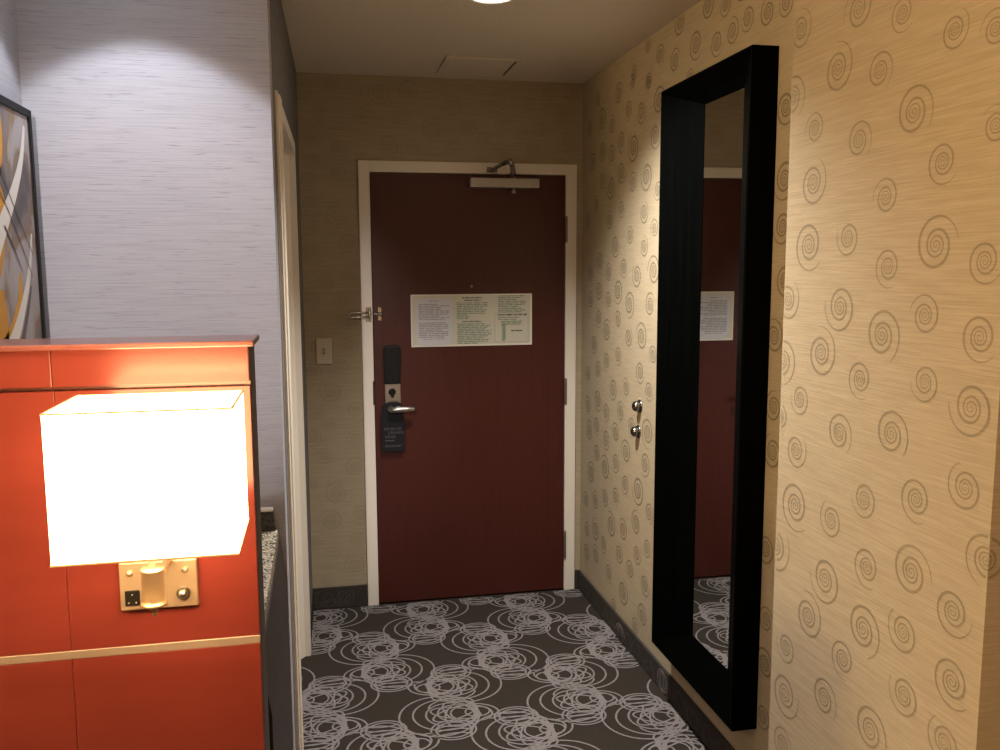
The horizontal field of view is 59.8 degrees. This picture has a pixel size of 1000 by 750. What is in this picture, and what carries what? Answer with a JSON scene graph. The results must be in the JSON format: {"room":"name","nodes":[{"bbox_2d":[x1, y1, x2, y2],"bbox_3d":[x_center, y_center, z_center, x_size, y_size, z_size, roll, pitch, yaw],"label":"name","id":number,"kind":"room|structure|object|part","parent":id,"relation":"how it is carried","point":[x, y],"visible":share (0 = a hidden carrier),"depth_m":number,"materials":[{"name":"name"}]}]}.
{"room":"hotel room","nodes":[
{"label":"hotel room","id":0,"kind":"room"},
{"bbox_2d":[0,0,21,105],"bbox_3d":[-1.104,0.169,1.715,0.120,2.465,0.900,-2,7,-12],"label":"wall","id":1,"kind":"structure","parent":0,"point":[10,85],"depth_m":2.00,"materials":[{"name":"grey paint"}]},
{"bbox_2d":[0,94,45,338],"bbox_3d":[-1.030,-0.142,1.681,0.028,0.866,0.854,-2,7,-12],"label":"wall picture","id":2,"kind":"object","parent":1,"relation":"attached to","point":[22,311],"visible":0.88,"depth_m":1.95,"materials":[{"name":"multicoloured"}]},
{"bbox_2d":[15,0,295,749],"bbox_3d":[-0.925,0.101,2.268,0.695,2.465,0.120,-2,7,-12],"label":"wall","id":3,"kind":"structure","parent":0,"point":[153,122],"depth_m":2.15,"materials":[{"name":"grey paint"}]},
{"bbox_2d":[261,511,275,531],"bbox_3d":[-0.862,0.391,2.241,0.548,0.053,0.025,-2,7,-12],"label":"backsplash","id":4,"kind":"structure","parent":3,"relation":"attached to","point":[267,518],"depth_m":2.28,"materials":[{"name":"stone"}]},
{"bbox_2d":[269,0,312,749],"bbox_3d":[-0.807,-0.011,3.172,0.130,2.465,1.619,-2,7,-10],"label":"wall","id":5,"kind":"structure","parent":0,"point":[283,66],"depth_m":2.87,"materials":[{"name":"grey paint"}]},
{"bbox_2d":[275,90,310,749],"bbox_3d":[-0.768,0.197,3.013,0.140,2.090,1.080,-2,7,-10],"label":"trim","id":6,"kind":"structure","parent":5,"relation":"attached to","point":[286,163],"depth_m":3.40,"materials":[{"name":"white wood"}]},
{"bbox_2d":[310,592,313,641],"bbox_3d":[-0.722,1.169,3.267,0.010,0.098,1.726,-2,7,-10],"label":"baseboard","id":7,"kind":"structure","parent":5,"relation":"attached to","point":[312,605],"depth_m":3.92,"materials":[{"name":"carpet"}]},
{"bbox_2d":[296,72,582,587],"bbox_3d":[-0.283,-0.136,4.168,1.559,2.465,0.140,-2,7,-12],"label":"wall","id":8,"kind":"structure","parent":0,"point":[344,120],"depth_m":4.00,"materials":[{"name":"beige paper"}]},
{"bbox_2d":[316,338,331,363],"bbox_3d":[-0.806,-0.109,3.981,0.068,0.119,0.021,-2,7,-12],"label":"light switch","id":9,"kind":"object","parent":8,"relation":"attached to","point":[323,345],"visible":1,"depth_m":3.98,"materials":[{"name":"beige plastic"}]},
{"bbox_2d":[348,307,370,321],"bbox_3d":[-0.642,-0.276,3.978,0.107,0.068,0.021,-3,7,-18],"label":"guard","id":10,"kind":"object","parent":8,"relation":"attached to","point":[368,309],"visible":1,"depth_m":3.98,"materials":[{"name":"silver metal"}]},
{"bbox_3d":[-0.604,-0.278,3.996,0.024,0.068,0.008,-2,7,-12],"label":"mount plate","id":11,"kind":"part","parent":10,"relation":"part of","materials":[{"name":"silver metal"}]},
{"bbox_2d":[313,570,577,609],"bbox_3d":[-0.246,1.043,4.242,1.306,0.106,0.011,-2,7,-12],"label":"baseboard","id":12,"kind":"structure","parent":8,"relation":"attached to","point":[352,595],"depth_m":4.13,"materials":[{"name":"carpet"}]},
{"bbox_2d":[358,160,576,605],"bbox_3d":[-0.142,0.050,4.181,1.027,2.091,0.138,-2,7,-12],"label":"trim","id":13,"kind":"structure","parent":8,"relation":"attached to","point":[365,167],"depth_m":4.10,"materials":[{"name":"white wood"}]},
{"bbox_3d":[-0.590,0.084,4.056,0.008,0.113,0.023,-2,7,-12],"label":"strike plate","id":14,"kind":"part","parent":13,"relation":"part of","materials":[{"name":"brown metal"}]},
{"bbox_2d":[369,158,567,602],"bbox_3d":[-0.092,0.085,3.961,0.926,2.059,0.472,-2,7,-12],"label":"door","id":15,"kind":"structure","parent":8,"relation":"in","point":[472,504],"depth_m":4.15,"materials":[{"name":"brown wood"}]},
{"bbox_3d":[-0.502,0.110,4.067,0.073,0.144,0.016,-2,7,-12],"label":"lock plate","id":16,"kind":"part","parent":15,"relation":"part of","materials":[{"name":"silver metal"}]},
{"bbox_2d":[382,402,404,451],"bbox_3d":[-0.499,0.242,4.056,0.106,0.237,0.014,-2,7,-12],"label":"hanger","id":17,"kind":"object","parent":15,"relation":"hanging from","point":[393,439],"visible":0.99,"depth_m":4.06,"materials":[{"name":"black"}]},
{"bbox_3d":[-0.463,0.160,4.039,0.137,0.052,0.066,-2,7,-12],"label":"lever handle","id":18,"kind":"part","parent":15,"relation":"part of","materials":[{"name":"silver metal"}]},
{"bbox_2d":[410,293,531,346],"bbox_3d":[-0.131,-0.259,4.105,0.580,0.245,0.003,-2,7,-12],"label":"notice sheet","id":19,"kind":"object","parent":15,"relation":"attached to","point":[437,320],"visible":1,"depth_m":4.10,"materials":[{"name":"white paper"}]},
{"bbox_3d":[-0.308,-0.249,4.068,0.170,0.223,0.001,-2,7,-12],"label":"white panel","id":20,"kind":"part","parent":19,"relation":"part of","materials":[{"name":"white paper"}]},
{"bbox_3d":[0.052,-0.913,3.830,0.122,0.047,0.398,-2,7,-12],"label":"closer arm","id":21,"kind":"part","parent":15,"relation":"part of","materials":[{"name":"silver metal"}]},
{"bbox_2d":[281,0,700,83],"bbox_3d":[0.030,-0.994,0.708,5.600,0.080,6.800,-2,7,-12],"label":"ceiling","id":22,"kind":"structure","parent":0,"point":[558,41],"depth_m":3.20,"materials":[{"name":"paint"}]},
{"bbox_2d":[437,56,521,76],"bbox_3d":[-0.095,-1.319,3.718,0.315,0.009,0.310,-2,7,-12],"label":"access panel","id":23,"kind":"object","parent":22,"relation":"in","point":[451,65],"visible":1,"depth_m":3.69,"materials":[{"name":"paint"}]},
{"bbox_3d":[-0.098,-1.317,3.713,0.275,0.005,0.269,-2,7,-12],"label":"panel","id":24,"kind":"part","parent":23,"relation":"part of","materials":[{"name":"paint"}]},
{"bbox_2d":[470,0,512,4],"bbox_3d":[-0.026,-1.202,2.759,0.160,0.007,0.160,-2,7,-12],"label":"recessed light","id":25,"kind":"object","parent":22,"relation":"in","point":[488,2],"visible":1,"depth_m":2.81,"materials":[{"name":"white"}]},
{"bbox_2d":[301,588,708,749],"bbox_3d":[0.042,1.521,1.017,5.600,0.062,6.800,-2,7,-12],"label":"floor","id":26,"kind":"structure","parent":0,"point":[536,669],"depth_m":3.40,"materials":[{"name":"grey carpet"}]},
{"bbox_2d":[0,334,269,749],"bbox_3d":[-1.024,0.710,1.256,1.354,1.504,0.122,-2,7,-12],"label":"headboard","id":27,"kind":"object","parent":26,"relation":"on","point":[79,671],"visible":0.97,"depth_m":1.26,"materials":[{"name":"red"}]},
{"bbox_3d":[-0.930,0.219,1.177,0.629,0.379,0.014,-2,7,-12],"label":"panel","id":28,"kind":"part","parent":27,"relation":"part of","materials":[{"name":"red wood"}]},
{"bbox_3d":[-0.927,0.889,1.259,0.629,0.946,0.014,-2,7,-12],"label":"panel","id":29,"kind":"part","parent":27,"relation":"part of","materials":[{"name":"red wood"}]},
{"bbox_2d":[39,390,248,616],"bbox_3d":[-0.440,0.190,1.139,0.209,0.329,0.250,-2,7,-12],"label":"wall lamp","id":30,"kind":"object","parent":27,"relation":"attached to","point":[152,485],"visible":1,"depth_m":1.01,"materials":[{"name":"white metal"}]},
{"bbox_2d":[125,590,139,605],"bbox_3d":[-0.530,0.322,1.254,0.020,0.023,0.003,-2,7,-12],"label":"socket","id":31,"kind":"object","parent":30,"relation":"attached to","point":[132,597],"depth_m":1.25,"materials":[{"name":"black plastic"}]},
{"bbox_3d":[-0.456,0.204,1.134,0.026,0.100,0.026,-2,7,-12],"label":"stem","id":32,"kind":"part","parent":30,"relation":"part of","materials":[{"name":"gold metal"}]},
{"bbox_2d":[140,564,167,616],"bbox_3d":[-0.456,0.286,1.144,0.033,0.068,0.033,-2,7,-12],"label":"lamp arm","id":33,"kind":"object","parent":30,"relation":"attached to","point":[152,575],"depth_m":1.13,"materials":[{"name":"gold metal"}]},
{"bbox_3d":[-0.470,0.272,1.209,0.012,0.012,0.115,-2,7,-12],"label":"arm","id":34,"kind":"part","parent":30,"relation":"part of","materials":[{"name":"gold metal"}]},
{"bbox_3d":[-0.493,0.206,1.266,0.264,0.379,0.014,-2,7,-12],"label":"panel","id":35,"kind":"part","parent":27,"relation":"part of","materials":[{"name":"red wood"}]},
{"bbox_3d":[-0.490,0.876,1.348,0.264,0.946,0.014,-2,7,-12],"label":"panel","id":36,"kind":"part","parent":27,"relation":"part of","materials":[{"name":"red wood"}]},
{"bbox_3d":[-1.030,0.712,1.268,1.344,1.496,0.088,-2,7,-12],"label":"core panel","id":37,"kind":"part","parent":27,"relation":"part of","materials":[{"name":"brown wood"}]},
{"bbox_2d":[261,507,291,749],"bbox_3d":[-0.774,0.888,1.938,0.572,0.980,0.769,-2,7,-12],"label":"countertop","id":38,"kind":"structure","parent":26,"relation":"on","point":[274,573],"depth_m":2.00,"materials":[{"name":"stone"}]},
{"bbox_3d":[-0.864,0.361,2.237,0.544,0.006,0.026,-2,7,-12],"label":"backsplash trim","id":39,"kind":"part","parent":38,"relation":"part of","materials":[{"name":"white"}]},
{"bbox_2d":[580,0,794,749],"bbox_3d":[0.661,-0.028,3.257,0.120,2.465,2.038,-2,7,-12],"label":"wall","id":40,"kind":"structure","parent":0,"point":[622,102],"depth_m":3.48,"materials":[{"name":"beige paper"}]},
{"bbox_2d":[630,425,640,437],"bbox_3d":[0.542,0.228,3.495,0.034,0.053,0.053,-2,7,-12],"label":"peg","id":41,"kind":"object","parent":40,"relation":"attached to","point":[635,431],"visible":1,"depth_m":3.48,"materials":[{"name":"grey metal"}]},
{"bbox_2d":[632,399,641,412],"bbox_3d":[0.544,0.125,3.471,0.034,0.053,0.053,-2,7,-12],"label":"peg","id":42,"kind":"object","parent":40,"relation":"attached to","point":[636,405],"visible":1,"depth_m":3.46,"materials":[{"name":"grey metal"}]},
{"bbox_2d":[578,570,734,749],"bbox_3d":[0.597,1.145,3.413,0.011,0.098,1.988,-2,7,-12],"label":"baseboard","id":43,"kind":"structure","parent":40,"relation":"attached to","point":[697,720],"depth_m":3.34,"materials":[{"name":"carpet"}]},
{"bbox_2d":[652,44,778,731],"bbox_3d":[0.657,0.045,2.778,0.081,1.964,0.640,-2,7,-12],"label":"wall mirror","id":44,"kind":"object","parent":40,"relation":"attached to","point":[719,123],"visible":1,"depth_m":2.75,"materials":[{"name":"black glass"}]},
{"bbox_2d":[692,88,743,669],"bbox_3d":[0.689,0.032,2.753,0.006,1.782,0.276,-2,7,-12],"label":"mirror glass","id":45,"kind":"object","parent":44,"relation":"attached to","point":[721,111],"depth_m":2.76,"materials":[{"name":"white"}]},
{"bbox_2d":[768,0,999,749],"bbox_3d":[1.706,0.108,2.109,1.822,2.465,0.748,-2,7,-12],"label":"wall","id":46,"kind":"structure","parent":0,"point":[886,627],"depth_m":1.84,"materials":[{"name":"beige paper"}]}
]}

